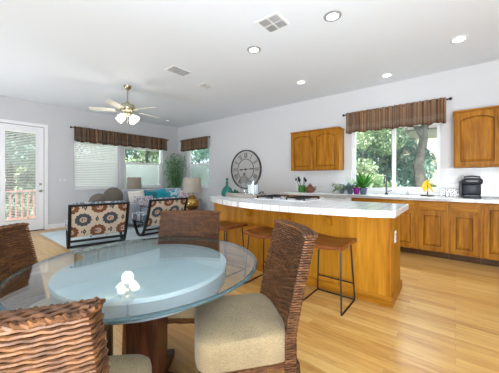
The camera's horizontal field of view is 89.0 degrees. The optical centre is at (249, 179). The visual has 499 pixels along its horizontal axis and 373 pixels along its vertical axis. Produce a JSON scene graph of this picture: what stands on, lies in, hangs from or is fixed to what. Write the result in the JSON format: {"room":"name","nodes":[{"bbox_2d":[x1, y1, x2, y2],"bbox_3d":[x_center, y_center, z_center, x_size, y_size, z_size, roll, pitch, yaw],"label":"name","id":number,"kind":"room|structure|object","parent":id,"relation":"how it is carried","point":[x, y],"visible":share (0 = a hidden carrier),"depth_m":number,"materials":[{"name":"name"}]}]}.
{"room":"open-plan dining area","nodes":[
{"label":"open-plan dining area","id":0,"kind":"room"},
{"bbox_2d":[0,95,177,224],"bbox_3d":[-5.065,-0.310,6.010,0.160,3.020,8.150,0,0,39],"label":"wall","id":1,"kind":"structure","parent":0,"point":[59,119],"depth_m":6.42,"materials":[{"name":"paint"}]},
{"bbox_2d":[0,119,47,230],"bbox_3d":[-5.217,-0.055,5.732,0.154,2.510,1.065,0,0,39],"label":"door","id":2,"kind":"structure","parent":1,"relation":"in","point":[41,221],"depth_m":5.87,"materials":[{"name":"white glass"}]},
{"bbox_2d":[5,129,34,220],"bbox_3d":[-5.199,-0.097,5.771,0.023,2.027,0.520,0,0,39],"label":"blind","id":3,"kind":"object","parent":2,"relation":"attached to","point":[28,131],"depth_m":5.76,"materials":[{"name":"white plastic"}]},
{"bbox_2d":[48,223,65,228],"bbox_3d":[-3.695,1.145,7.559,0.015,0.110,3.700,0,0,39],"label":"baseboard","id":4,"kind":"structure","parent":1,"relation":"attached to","point":[59,225],"depth_m":6.25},
{"bbox_2d":[58,178,66,182],"bbox_3d":[-4.679,0.020,6.348,0.012,0.120,0.180,0,0,39],"label":"light switch","id":5,"kind":"object","parent":1,"relation":"attached to","point":[60,180],"visible":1,"depth_m":6.35,"materials":[{"name":"white plastic"}]},
{"bbox_2d":[72,139,120,189],"bbox_3d":[-4.209,-0.414,7.009,0.150,1.372,1.200,0,0,39],"label":"window","id":6,"kind":"structure","parent":1,"relation":"in","point":[74,187],"depth_m":6.89,"materials":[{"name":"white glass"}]},
{"bbox_2d":[73,137,117,187],"bbox_3d":[-4.197,-0.430,7.000,0.040,1.330,1.120,0,0,39],"label":"window blind","id":7,"kind":"object","parent":6,"relation":"attached to","point":[108,170],"visible":0.93,"depth_m":6.96,"materials":[{"name":"white plastic"}]},
{"bbox_2d":[123,152,163,188],"bbox_3d":[-3.352,-0.414,8.065,0.150,1.372,1.320,0,0,39],"label":"window","id":8,"kind":"structure","parent":1,"relation":"in","point":[150,174],"depth_m":8.21,"materials":[{"name":"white glass"}]},
{"bbox_2d":[125,146,161,151],"bbox_3d":[-3.340,-1.008,8.056,0.040,0.175,1.240,0,0,39],"label":"window blind","id":9,"kind":"object","parent":1,"relation":"attached to","point":[128,147],"visible":0.42,"depth_m":8.00,"materials":[{"name":"white plastic"}]},
{"bbox_3d":[-3.662,-1.325,7.532,0.099,0.052,2.842,0,0,39],"label":"curtain rod","id":10,"kind":"object","parent":1,"relation":"attached to","visible":0},
{"bbox_2d":[74,126,166,150],"bbox_3d":[-3.631,-1.162,7.509,0.087,0.398,2.674,0,0,39],"label":"valance","id":11,"kind":"object","parent":10,"relation":"hanging from","point":[80,135],"visible":1,"depth_m":7.28,"materials":[{"name":"brown fabric"}]},
{"bbox_2d":[0,0,498,127],"bbox_3d":[-0.922,-1.870,2.545,10.960,0.100,8.310,0,0,39],"label":"ceiling","id":12,"kind":"structure","parent":0,"point":[74,54],"depth_m":3.53,"materials":[{"name":"paint"}]},
{"bbox_2d":[89,85,158,123],"bbox_3d":[-2.338,-1.455,4.990,1.280,0.730,1.228,0,0,39],"label":"ceiling fan","id":13,"kind":"object","parent":12,"relation":"hanging from","point":[126,108],"visible":1,"depth_m":4.85,"materials":[{"name":"gold metal"}]},
{"bbox_2d":[164,65,191,76],"bbox_3d":[-1.190,-1.813,4.263,0.260,0.012,0.380,0,0,39],"label":"ceiling vent","id":14,"kind":"object","parent":12,"relation":"in","point":[174,69],"visible":1,"depth_m":4.23,"materials":[{"name":"white plastic"}]},
{"bbox_2d":[168,67,188,75],"bbox_3d":[-1.190,-1.810,4.263,0.200,0.004,0.320,0,0,39],"label":"grille","id":15,"kind":"object","parent":14,"relation":"attached to","point":[176,70],"depth_m":4.25,"materials":[{"name":"white plastic"}]},
{"bbox_2d":[197,83,213,88],"bbox_3d":[-0.855,-1.813,4.944,0.220,0.012,0.260,0,0,39],"label":"ceiling vent","id":16,"kind":"object","parent":12,"relation":"in","point":[203,85],"visible":1,"depth_m":4.94,"materials":[{"name":"white plastic"}]},
{"bbox_2d":[200,84,210,88],"bbox_3d":[-0.855,-1.810,4.944,0.160,0.004,0.200,0,0,39],"label":"grille","id":17,"kind":"object","parent":16,"relation":"attached to","point":[206,86],"depth_m":4.94,"materials":[{"name":"white plastic"}]},
{"bbox_2d":[247,46,260,52],"bbox_3d":[0.063,-1.813,3.559,0.192,0.012,0.192,0,0,39],"label":"recessed light","id":18,"kind":"object","parent":12,"relation":"in","point":[252,49],"visible":1,"depth_m":3.55,"materials":[{"name":"white"}]},
{"bbox_2d":[255,12,290,33],"bbox_3d":[0.275,-1.813,2.958,0.300,0.013,0.300,0,0,39],"label":"ceiling vent","id":19,"kind":"object","parent":12,"relation":"in","point":[274,22],"visible":1,"depth_m":2.94,"materials":[{"name":"white plastic"}]},
{"bbox_2d":[259,19,271,26],"bbox_3d":[0.184,-1.809,2.948,0.110,0.005,0.110,0,0,39],"label":"grille","id":20,"kind":"object","parent":19,"relation":"attached to","point":[264,22],"depth_m":2.94,"materials":[{"name":"white plastic"}]},
{"bbox_2d":[266,25,277,31],"bbox_3d":[0.266,-1.809,3.049,0.110,0.005,0.110,0,0,39],"label":"grille","id":21,"kind":"object","parent":19,"relation":"attached to","point":[270,28],"depth_m":3.05,"materials":[{"name":"white plastic"}]},
{"bbox_2d":[268,15,280,22],"bbox_3d":[0.285,-1.811,2.866,0.110,0.002,0.110,0,0,39],"label":"grille","id":22,"kind":"object","parent":19,"relation":"attached to","point":[272,18],"depth_m":2.86,"materials":[{"name":"white plastic"}]},
{"bbox_2d":[275,20,286,27],"bbox_3d":[0.367,-1.809,2.967,0.110,0.005,0.110,0,0,39],"label":"grille","id":23,"kind":"object","parent":19,"relation":"attached to","point":[280,23],"depth_m":2.96,"materials":[{"name":"white plastic"}]},
{"bbox_2d":[296,80,305,83],"bbox_3d":[0.963,-1.813,4.747,0.192,0.012,0.192,0,0,39],"label":"recessed light","id":24,"kind":"object","parent":12,"relation":"in","point":[298,81],"visible":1,"depth_m":4.74,"materials":[{"name":"white plastic"}]},
{"bbox_2d":[324,10,341,21],"bbox_3d":[0.924,-1.813,2.829,0.192,0.012,0.192,0,0,39],"label":"recessed light","id":25,"kind":"object","parent":12,"relation":"in","point":[334,15],"visible":1,"depth_m":2.81,"materials":[{"name":"white"}]},
{"bbox_2d":[381,73,392,77],"bbox_3d":[2.397,-1.813,4.428,0.192,0.012,0.192,0,0,39],"label":"recessed light","id":26,"kind":"object","parent":12,"relation":"in","point":[385,74],"visible":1,"depth_m":4.42,"materials":[{"name":"white plastic"}]},
{"bbox_2d":[450,35,468,42],"bbox_3d":[2.716,-1.813,3.292,0.192,0.012,0.192,0,0,39],"label":"recessed light","id":27,"kind":"object","parent":12,"relation":"in","point":[460,38],"visible":1,"depth_m":3.29,"materials":[{"name":"white plastic"}]},
{"bbox_2d":[30,227,498,372],"bbox_3d":[-0.922,1.230,2.545,10.960,0.060,8.310,0,0,39],"label":"floor","id":28,"kind":"structure","parent":0,"point":[444,316],"depth_m":2.12,"materials":[{"name":"brown wood"}]},
{"bbox_2d":[0,223,112,355],"bbox_3d":[-1.089,0.729,1.338,0.620,0.944,0.499,0,0,-12],"label":"dining chair","id":29,"kind":"object","parent":28,"relation":"on","point":[25,290],"visible":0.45,"depth_m":1.43,"materials":[{"name":"brown wicker"}]},
{"bbox_2d":[0,296,151,372],"bbox_3d":[-0.590,0.729,0.734,0.499,0.944,0.620,0,0,-7],"label":"dining chair","id":30,"kind":"object","parent":28,"relation":"on","point":[67,337],"visible":1,"depth_m":0.50,"materials":[{"name":"brown wicker"}]},
{"bbox_2d":[108,354,151,372],"bbox_3d":[-0.599,0.776,0.815,0.475,0.143,0.455,0,0,-7],"label":"seat cushion","id":31,"kind":"object","parent":30,"relation":"on","point":[126,363],"depth_m":0.98,"materials":[{"name":"fabric"}]},
{"bbox_2d":[40,223,159,257],"bbox_3d":[-2.394,1.194,6.151,2.770,0.012,3.665,0,0,39],"label":"area rug","id":32,"kind":"object","parent":28,"relation":"on","point":[59,237],"visible":0.25,"depth_m":5.02,"materials":[{"name":"blue carpet"}]},
{"bbox_2d":[65,201,129,248],"bbox_3d":[-2.761,0.786,4.613,0.920,0.804,0.829,0,0,-38],"label":"armchair","id":33,"kind":"object","parent":32,"relation":"on","point":[104,217],"visible":0.99,"depth_m":4.37,"materials":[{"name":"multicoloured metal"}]},
{"bbox_2d":[72,201,124,204],"bbox_3d":[-2.612,0.603,4.424,0.800,0.460,0.120,0,22,-38],"label":"cushion","id":34,"kind":"object","parent":33,"relation":"on","point":[103,202],"depth_m":4.33,"materials":[{"name":"fabric"}]},
{"bbox_2d":[88,193,108,236],"bbox_3d":[-3.286,0.741,5.449,0.438,0.896,0.408,0,0,39],"label":"chair","id":35,"kind":"object","parent":32,"relation":"on","point":[99,197],"visible":0.32,"depth_m":5.30,"materials":[{"name":"beige fabric"}]},
{"bbox_2d":[103,187,123,200],"bbox_3d":[-3.380,0.688,6.169,0.526,1.002,0.490,0,0,39],"label":"chair","id":36,"kind":"object","parent":32,"relation":"on","point":[113,194],"visible":0.31,"depth_m":6.01,"materials":[{"name":"beige fabric"}]},
{"bbox_2d":[132,196,187,235],"bbox_3d":[-1.983,0.786,5.627,0.829,0.804,0.920,0,0,40],"label":"armchair","id":37,"kind":"object","parent":32,"relation":"on","point":[150,217],"visible":0.65,"depth_m":5.31,"materials":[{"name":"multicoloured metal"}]},
{"bbox_2d":[132,211,146,221],"bbox_3d":[-2.078,0.802,5.707,0.580,0.170,0.920,0,0,40],"label":"seat cushion","id":38,"kind":"object","parent":37,"relation":"on","point":[136,216],"depth_m":5.36,"materials":[{"name":"fabric"}]},
{"bbox_2d":[146,196,183,214],"bbox_3d":[-1.800,0.603,5.471,0.120,0.460,0.800,28,18,37],"label":"cushion","id":39,"kind":"object","parent":37,"relation":"on","point":[157,205],"depth_m":5.34,"materials":[{"name":"fabric"}]},
{"bbox_2d":[121,188,201,226],"bbox_3d":[-2.463,0.729,7.216,0.920,0.918,2.160,0,0,39],"label":"sofa","id":40,"kind":"object","parent":32,"relation":"on","point":[134,207],"visible":0.17,"depth_m":6.63,"materials":[{"name":"fabric"}]},
{"bbox_2d":[127,190,143,202],"bbox_3d":[-2.921,0.500,6.621,0.214,0.439,0.459,0,0,38],"label":"throw pillow","id":41,"kind":"object","parent":40,"relation":"on","point":[131,194],"visible":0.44,"depth_m":6.51,"materials":[{"name":"beige fabric"}]},
{"bbox_2d":[134,195,152,207],"bbox_3d":[-2.696,0.575,6.516,0.189,0.304,0.520,0,0,36],"label":"throw pillow","id":42,"kind":"object","parent":40,"relation":"on","point":[143,201],"visible":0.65,"depth_m":6.42,"materials":[{"name":"fabric"}]},
{"bbox_2d":[144,190,157,197],"bbox_3d":[-2.639,0.510,6.856,0.210,0.437,0.456,0,0,32],"label":"throw pillow","id":43,"kind":"object","parent":40,"relation":"on","point":[146,193],"visible":0.4,"depth_m":6.81,"materials":[{"name":"teal fabric"}]},
{"bbox_2d":[154,188,167,197],"bbox_3d":[-2.495,0.490,7.113,0.216,0.497,0.531,0,0,35],"label":"throw pillow","id":44,"kind":"object","parent":40,"relation":"on","point":[161,193],"visible":0.38,"depth_m":7.10,"materials":[{"name":"teal fabric"}]},
{"bbox_2d":[166,188,178,196],"bbox_3d":[-2.159,0.500,7.368,0.212,0.491,0.521,0,0,37],"label":"throw pillow","id":45,"kind":"object","parent":40,"relation":"on","point":[174,193],"visible":0.47,"depth_m":7.29,"materials":[{"name":"fabric"}]},
{"bbox_2d":[179,189,190,197],"bbox_3d":[-1.949,0.510,7.532,0.497,0.467,0.208,0,0,-38],"label":"throw pillow","id":46,"kind":"object","parent":40,"relation":"on","point":[181,193],"visible":0.41,"depth_m":7.48,"materials":[{"name":"fabric"}]},
{"bbox_3d":[-1.455,0.996,6.538,0.590,0.412,0.590,0,0,39],"label":"side table","id":47,"kind":"object","parent":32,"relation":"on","visible":0},
{"bbox_2d":[183,177,200,209],"bbox_3d":[-1.490,0.362,6.606,0.470,0.854,0.470,0,0,39],"label":"table lamp","id":48,"kind":"object","parent":47,"relation":"on","point":[190,185],"visible":0.93,"depth_m":6.44,"materials":[{"name":"gold metal"}]},
{"bbox_2d":[0,237,256,372],"bbox_3d":[-0.558,0.825,1.396,1.200,0.750,1.200,0,0,0],"label":"dining table","id":49,"kind":"object","parent":28,"relation":"on","point":[141,286],"visible":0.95,"depth_m":1.25,"materials":[{"name":"clear glass"}]},
{"bbox_2d":[162,153,186,187],"bbox_3d":[-2.394,0.125,8.330,0.855,2.151,0.890,0,0,39],"label":"potted tree","id":50,"kind":"object","parent":28,"relation":"on","point":[176,166],"visible":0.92,"depth_m":8.28,"materials":[{"name":"green plant"}]},
{"bbox_2d":[158,210,220,323],"bbox_3d":[-0.482,0.729,1.846,0.499,0.944,0.620,0,0,0],"label":"dining chair","id":51,"kind":"object","parent":28,"relation":"on","point":[179,223],"visible":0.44,"depth_m":2.04,"materials":[{"name":"brown wicker"}]},
{"bbox_2d":[167,307,194,317],"bbox_3d":[-0.483,0.776,1.765,0.475,0.143,0.455,0,0,0],"label":"seat cushion","id":52,"kind":"object","parent":51,"relation":"on","point":[189,313],"depth_m":1.54,"materials":[{"name":"fabric"}]},
{"bbox_2d":[219,221,246,277],"bbox_3d":[-0.321,0.893,3.373,0.410,0.613,0.418,0,0,39],"label":"bar stool","id":53,"kind":"object","parent":28,"relation":"on","point":[224,226],"visible":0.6,"depth_m":3.35,"materials":[{"name":"black metal"}]},
{"bbox_2d":[195,219,317,372],"bbox_3d":[0.019,0.729,1.375,0.620,0.944,0.499,0,0,-12],"label":"dining chair","id":54,"kind":"object","parent":28,"relation":"on","point":[250,332],"visible":1,"depth_m":1.20,"materials":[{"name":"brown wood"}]},
{"bbox_2d":[195,293,286,372],"bbox_3d":[-0.061,0.776,1.358,0.455,0.143,0.475,0,0,-12],"label":"seat cushion","id":55,"kind":"object","parent":54,"relation":"on","point":[238,333],"depth_m":1.17,"materials":[{"name":"fabric"}]},
{"bbox_2d":[243,226,272,283],"bbox_3d":[0.214,0.893,2.938,0.410,0.613,0.418,0,0,39],"label":"bar stool","id":56,"kind":"object","parent":28,"relation":"on","point":[264,232],"visible":0.44,"depth_m":2.91,"materials":[{"name":"black metal"}]},
{"bbox_2d":[283,195,319,198],"bbox_3d":[1.249,0.766,5.522,0.838,0.868,0.611,0,0,39],"label":"base cabinet","id":57,"kind":"object","parent":28,"relation":"on","point":[289,195],"visible":0.02,"depth_m":5.36,"materials":[{"name":"brown wood"}]},
{"bbox_2d":[282,191,498,203],"bbox_3d":[2.666,0.304,4.364,4.560,0.052,0.626,0,0,39],"label":"countertop","id":58,"kind":"structure","parent":57,"relation":"on","point":[489,200],"depth_m":4.16,"materials":[{"name":"white tile"}]},
{"bbox_2d":[298,185,305,191],"bbox_3d":[1.145,0.203,5.536,0.164,0.150,0.162,0,0,39],"label":"utensil crock","id":59,"kind":"object","parent":58,"relation":"on","point":[301,188],"visible":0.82,"depth_m":5.47,"materials":[{"name":"green ceramic"}]},
{"bbox_2d":[305,183,315,192],"bbox_3d":[1.288,0.178,5.395,0.210,0.198,0.210,0,0,-9],"label":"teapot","id":60,"kind":"object","parent":58,"relation":"on","point":[310,189],"visible":1,"depth_m":5.33,"materials":[{"name":"ceramic"}]},
{"bbox_2d":[330,182,353,193],"bbox_3d":[1.815,0.169,4.989,0.468,0.238,0.311,0,0,39],"label":"potted plant","id":61,"kind":"object","parent":58,"relation":"on","point":[340,189],"visible":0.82,"depth_m":4.97,"materials":[{"name":"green plant"}]},
{"bbox_2d":[341,183,357,193],"bbox_3d":[1.929,0.158,4.875,0.368,0.239,0.404,0,0,39],"label":"potted plant","id":62,"kind":"object","parent":58,"relation":"on","point":[349,191],"visible":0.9,"depth_m":4.82,"materials":[{"name":"plant"}]},
{"bbox_2d":[351,185,359,193],"bbox_3d":[1.979,0.177,4.730,0.201,0.202,0.203,0,0,39],"label":"potted plant","id":63,"kind":"object","parent":58,"relation":"on","point":[356,189],"visible":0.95,"depth_m":4.70,"materials":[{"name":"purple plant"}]},
{"bbox_2d":[347,173,378,193],"bbox_3d":[2.136,0.066,4.705,0.578,0.422,0.526,0,0,9],"label":"potted plant","id":64,"kind":"object","parent":58,"relation":"on","point":[362,182],"visible":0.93,"depth_m":4.69,"materials":[{"name":"green plant"}]},
{"bbox_2d":[384,175,391,194],"bbox_3d":[2.471,0.097,4.620,0.211,0.361,0.117,0,0,-26],"label":"kitchen faucet","id":65,"kind":"object","parent":58,"relation":"on","point":[385,176],"visible":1,"depth_m":4.65,"materials":[{"name":"grey metal"}]},
{"bbox_2d":[440,189,457,196],"bbox_3d":[3.173,0.213,4.045,0.230,0.128,0.100,0,0,39],"label":"box","id":66,"kind":"object","parent":58,"relation":"on","point":[443,192],"visible":0.99,"depth_m":4.00,"materials":[{"name":"white plastic"}]},
{"bbox_2d":[459,175,482,198],"bbox_3d":[3.328,0.109,3.822,0.270,0.337,0.290,0,0,39],"label":"coffee maker","id":67,"kind":"object","parent":58,"relation":"on","point":[468,187],"visible":1,"depth_m":3.78,"materials":[{"name":"black plastic"}]},
{"bbox_3d":[2.971,0.116,4.247,0.200,0.323,0.200,0,0,39],"label":"stand","id":68,"kind":"object","parent":58,"relation":"on","visible":0},
{"bbox_2d":[427,179,432,191],"bbox_3d":[2.961,0.100,4.180,0.040,0.222,0.107,0,0,-21],"label":"banana","id":69,"kind":"object","parent":68,"relation":"hanging from","point":[428,183],"visible":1,"depth_m":4.17,"materials":[{"name":"yellow food"}]},
{"bbox_2d":[214,203,401,307],"bbox_3d":[0.518,0.766,3.296,2.436,0.868,0.710,0,0,39],"label":"kitchen island","id":70,"kind":"object","parent":28,"relation":"on","point":[376,251],"visible":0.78,"depth_m":2.66,"materials":[{"name":"brown wood"}]},
{"bbox_2d":[209,195,408,217],"bbox_3d":[0.370,0.300,3.232,2.700,0.060,1.055,0,0,39],"label":"island countertop","id":71,"kind":"structure","parent":70,"relation":"on","point":[321,207],"depth_m":2.63,"materials":[{"name":"white tile"}]},
{"bbox_2d":[221,178,232,195],"bbox_3d":[-0.362,0.119,4.093,0.184,0.300,0.184,0,0,39],"label":"glass bottle","id":72,"kind":"object","parent":71,"relation":"on","point":[226,189],"visible":0.87,"depth_m":4.03,"materials":[{"name":"teal glass"}]},
{"bbox_2d":[225,192,265,197],"bbox_3d":[-0.063,0.224,3.889,0.613,0.092,0.264,0,0,36],"label":"serving tray","id":73,"kind":"object","parent":71,"relation":"on","point":[241,194],"visible":0.69,"depth_m":3.77,"materials":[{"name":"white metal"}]},
{"bbox_2d":[239,172,249,182],"bbox_3d":[-0.079,0.073,3.941,0.168,0.364,0.167,0,0,39],"label":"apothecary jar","id":74,"kind":"object","parent":73,"relation":"on","point":[244,178],"visible":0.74,"depth_m":3.89,"materials":[{"name":"clear glass"}]},
{"bbox_2d":[247,180,257,193],"bbox_3d":[0.052,0.135,3.809,0.172,0.240,0.172,0,0,39],"label":"candle jar","id":75,"kind":"object","parent":73,"relation":"on","point":[251,189],"visible":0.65,"depth_m":3.74,"materials":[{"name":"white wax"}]},
{"bbox_2d":[254,194,321,201],"bbox_3d":[0.511,0.246,3.423,0.780,0.046,0.480,0,0,39],"label":"cooktop","id":76,"kind":"object","parent":71,"relation":"in","point":[277,197],"visible":1,"depth_m":3.32,"materials":[{"name":"white metal"}]},
{"bbox_2d":[303,233,356,315],"bbox_3d":[0.781,0.893,2.504,0.410,0.613,0.418,0,0,39],"label":"bar stool","id":77,"kind":"object","parent":28,"relation":"on","point":[324,242],"visible":0.8,"depth_m":2.46,"materials":[{"name":"brown wood"}]},
{"bbox_2d":[320,196,351,200],"bbox_3d":[1.804,0.766,5.051,0.605,0.868,0.602,0,0,39],"label":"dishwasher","id":78,"kind":"object","parent":28,"relation":"on","point":[321,197],"visible":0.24,"depth_m":4.80,"materials":[{"name":"white metal"}]},
{"bbox_2d":[352,198,417,253],"bbox_3d":[2.441,0.766,4.554,0.998,0.868,0.611,0,0,39],"label":"base cabinet","id":79,"kind":"object","parent":28,"relation":"on","point":[408,219],"visible":0.25,"depth_m":4.09,"materials":[{"name":"brown wood"}]},
{"bbox_2d":[417,200,447,258],"bbox_3d":[2.981,0.766,4.117,0.388,0.868,0.611,0,0,39],"label":"base cabinet","id":80,"kind":"object","parent":28,"relation":"on","point":[432,216],"visible":0.98,"depth_m":3.88,"materials":[{"name":"brown wood"}]},
{"bbox_2d":[448,202,480,263],"bbox_3d":[3.272,0.766,3.880,0.358,0.868,0.611,0,0,39],"label":"base cabinet","id":81,"kind":"object","parent":28,"relation":"on","point":[464,219],"visible":0.99,"depth_m":3.65,"materials":[{"name":"brown wood"}]},
{"bbox_2d":[481,203,498,266],"bbox_3d":[3.615,0.766,3.601,0.523,0.868,0.611,0,0,39],"label":"base cabinet","id":82,"kind":"object","parent":28,"relation":"on","point":[489,212],"visible":0.95,"depth_m":3.48,"materials":[{"name":"brown wood"}]},
{"bbox_3d":[-3.289,0.902,7.499,0.280,0.595,1.000,0,0,39],"label":"console table","id":83,"kind":"object","parent":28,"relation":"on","visible":0},
{"bbox_2d":[127,177,141,188],"bbox_3d":[-3.348,0.263,7.380,0.400,0.684,0.400,0,0,39],"label":"table lamp","id":84,"kind":"object","parent":83,"relation":"on","point":[132,182],"visible":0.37,"depth_m":7.22,"materials":[{"name":"beige fabric"}]},
{"bbox_2d":[178,60,498,210],"bbox_3d":[1.646,-0.310,5.709,10.640,3.020,0.160,0,0,39],"label":"wall","id":85,"kind":"structure","parent":0,"point":[266,133],"depth_m":5.87,"materials":[{"name":"paint"}]},
{"bbox_2d":[189,145,208,187],"bbox_3d":[-1.668,-0.414,8.354,1.140,1.372,0.150,0,0,39],"label":"window","id":86,"kind":"structure","parent":85,"relation":"in","point":[201,171],"depth_m":8.38,"materials":[{"name":"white glass"}]},
{"bbox_2d":[231,150,261,188],"bbox_3d":[-0.114,-0.275,7.000,1.080,1.080,0.050,0,0,39],"label":"wall clock","id":87,"kind":"object","parent":85,"relation":"attached to","point":[247,161],"visible":0.9,"depth_m":6.99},
{"bbox_2d":[290,126,344,170],"bbox_3d":[1.456,-0.626,5.539,1.114,0.862,0.340,0,0,39],"label":"upper cabinet","id":88,"kind":"object","parent":85,"relation":"attached to","point":[317,149],"visible":1,"depth_m":5.34,"materials":[{"name":"brown wood"}]},
{"bbox_2d":[353,123,439,191],"bbox_3d":[2.711,-0.406,4.816,1.460,1.287,0.115,0,0,39],"label":"window","id":89,"kind":"structure","parent":85,"relation":"in","point":[394,188],"depth_m":4.79,"materials":[{"name":"white plastic"}]},
{"bbox_2d":[342,97,451,116],"bbox_3d":[2.639,-1.325,4.735,1.790,0.052,0.100,0,0,39],"label":"curtain rod","id":90,"kind":"object","parent":85,"relation":"attached to","point":[449,98],"visible":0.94,"depth_m":4.40,"materials":[{"name":"brown metal"}]},
{"bbox_2d":[346,97,445,133],"bbox_3d":[2.616,-1.145,4.704,1.624,0.433,0.087,0,0,39],"label":"valance","id":91,"kind":"object","parent":90,"relation":"hanging from","point":[427,113],"visible":1,"depth_m":4.63,"materials":[{"name":"fabric"}]},
{"bbox_2d":[296,167,498,196],"bbox_3d":[3.414,0.040,4.166,5.950,0.470,0.008,0,0,39],"label":"backsplash","id":92,"kind":"structure","parent":85,"relation":"attached to","point":[322,180],"depth_m":4.40,"materials":[{"name":"white tile"}]},
{"bbox_2d":[449,176,460,182],"bbox_3d":[3.381,0.000,4.181,0.160,0.120,0.008,0,0,39],"label":"wall outlet","id":93,"kind":"object","parent":85,"relation":"attached to","point":[452,179],"visible":0.8,"depth_m":4.18,"materials":[{"name":"white plastic"}]},
{"bbox_2d":[453,105,498,167],"bbox_3d":[3.680,-0.621,3.733,1.084,0.872,0.340,0,0,39],"label":"upper cabinet","id":94,"kind":"object","parent":85,"relation":"attached to","point":[476,130],"visible":1,"depth_m":3.78,"materials":[{"name":"brown wood"}]},
{"bbox_3d":[-1.795,-1.315,8.333,1.509,0.052,0.100,0,0,39],"label":"curtain rod","id":95,"kind":"object","parent":85,"relation":"attached to","visible":0},
{"bbox_2d":[181,136,207,151],"bbox_3d":[-1.817,-1.147,8.302,1.344,0.408,0.087,0,0,39],"label":"valance","id":96,"kind":"object","parent":95,"relation":"hanging from","point":[201,142],"visible":1,"depth_m":8.27,"materials":[{"name":"brown fabric"}]},
{"label":"outside","id":97,"kind":"structure","parent":0,"visible":0},
{"bbox_3d":[-6.241,1.285,6.354,2.100,0.110,3.200,0,0,39],"label":"deck","id":98,"kind":"object","parent":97,"visible":0},
{"bbox_2d":[5,190,35,220],"bbox_3d":[-6.683,0.770,6.841,0.100,0.920,3.000,0,0,39],"label":"deck railing","id":99,"kind":"object","parent":98,"relation":"on","point":[15,190],"visible":0.29,"depth_m":7.14,"materials":[{"name":"pink wood"}]},
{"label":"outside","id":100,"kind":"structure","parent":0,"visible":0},
{"bbox_2d":[5,197,35,221],"bbox_3d":[3.995,2.000,12.857,70.000,0.200,65.000,0,0,39],"label":"ground","id":101,"kind":"structure","parent":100,"point":[23,197],"depth_m":14.15,"materials":[{"name":"grey concrete"}]},
{"bbox_2d":[5,130,35,221],"bbox_3d":[-8.767,-1.378,9.167,3.511,6.598,3.547,0,0,-33],"label":"leafy tree","id":102,"kind":"object","parent":101,"relation":"on","point":[7,130],"visible":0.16,"depth_m":8.85,"materials":[{"name":"green plant"}]},
{"bbox_2d":[5,131,35,215],"bbox_3d":[-12.252,-2.148,13.158,6.343,8.124,5.505,0,0,-9],"label":"leafy tree","id":103,"kind":"object","parent":101,"relation":"on","point":[6,131],"visible":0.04,"depth_m":12.21,"materials":[{"name":"green plant"}]},
{"bbox_2d":[15,133,113,194],"bbox_3d":[-7.287,-0.846,10.478,3.499,5.507,3.655,0,0,39],"label":"leafy tree","id":104,"kind":"object","parent":101,"relation":"on","point":[26,133],"visible":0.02,"depth_m":9.39,"materials":[{"name":"green plant"}]},
{"bbox_2d":[81,144,142,162],"bbox_3d":[-5.549,-0.818,10.929,3.198,5.445,3.283,0,0,-9],"label":"leafy tree","id":105,"kind":"object","parent":101,"relation":"on","point":[127,150],"visible":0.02,"depth_m":10.40,"materials":[{"name":"green plant"}]},
{"bbox_2d":[79,142,158,164],"bbox_3d":[-8.265,-2.233,17.497,6.353,8.308,6.465,0,0,-24],"label":"leafy tree","id":106,"kind":"object","parent":101,"relation":"on","point":[136,156],"visible":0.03,"depth_m":17.23,"materials":[{"name":"green plant"}]},
{"bbox_2d":[125,149,158,165],"bbox_3d":[-5.537,-1.743,13.886,3.871,7.294,4.375,0,0,4],"label":"leafy tree","id":107,"kind":"object","parent":101,"relation":"on","point":[153,152],"visible":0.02,"depth_m":14.69,"materials":[{"name":"green plant"}]},
{"bbox_2d":[191,147,208,160],"bbox_3d":[-1.276,-0.961,12.274,2.812,5.740,3.242,0,0,-23],"label":"leafy tree","id":108,"kind":"object","parent":101,"relation":"on","point":[205,153],"visible":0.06,"depth_m":12.18,"materials":[{"name":"green plant"}]},
{"bbox_2d":[191,148,208,165],"bbox_3d":[-2.400,-1.893,15.755,4.743,7.603,4.171,0,0,-28],"label":"leafy tree","id":109,"kind":"object","parent":101,"relation":"on","point":[198,160],"visible":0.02,"depth_m":15.11,"materials":[{"name":"green plant"}]},
{"bbox_2d":[356,131,402,185],"bbox_3d":[4.630,-1.980,11.168,3.909,7.782,3.700,0,0,39],"label":"leafy tree","id":110,"kind":"object","parent":101,"relation":"on","point":[374,159],"visible":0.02,"depth_m":9.82,"materials":[{"name":"green plant"}]},
{"bbox_2d":[356,128,408,187],"bbox_3d":[3.676,-0.038,8.130,2.223,3.880,2.184,0,0,-1],"label":"leafy shrub","id":111,"kind":"object","parent":101,"relation":"on","point":[369,139],"visible":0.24,"depth_m":7.66,"materials":[{"name":"green plant"}]},
{"bbox_2d":[356,127,436,187],"bbox_3d":[5.118,-0.637,9.109,2.494,5.081,2.581,0,0,-5],"label":"leafy shrub","id":112,"kind":"object","parent":101,"relation":"on","point":[404,171],"visible":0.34,"depth_m":8.77,"materials":[{"name":"green plant"}]},
{"bbox_2d":[381,124,436,186],"bbox_3d":[8.012,-0.600,11.141,4.200,5.000,2.000,0,0,39],"label":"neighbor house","id":113,"kind":"structure","parent":101,"relation":"on","point":[432,130],"depth_m":10.59,"materials":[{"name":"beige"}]},
{"bbox_2d":[399,125,428,186],"bbox_3d":[5.259,-1.627,7.590,3.571,7.088,3.451,0,0,-12],"label":"shade tree","id":114,"kind":"object","parent":101,"relation":"on","point":[422,131],"visible":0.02,"depth_m":7.50,"materials":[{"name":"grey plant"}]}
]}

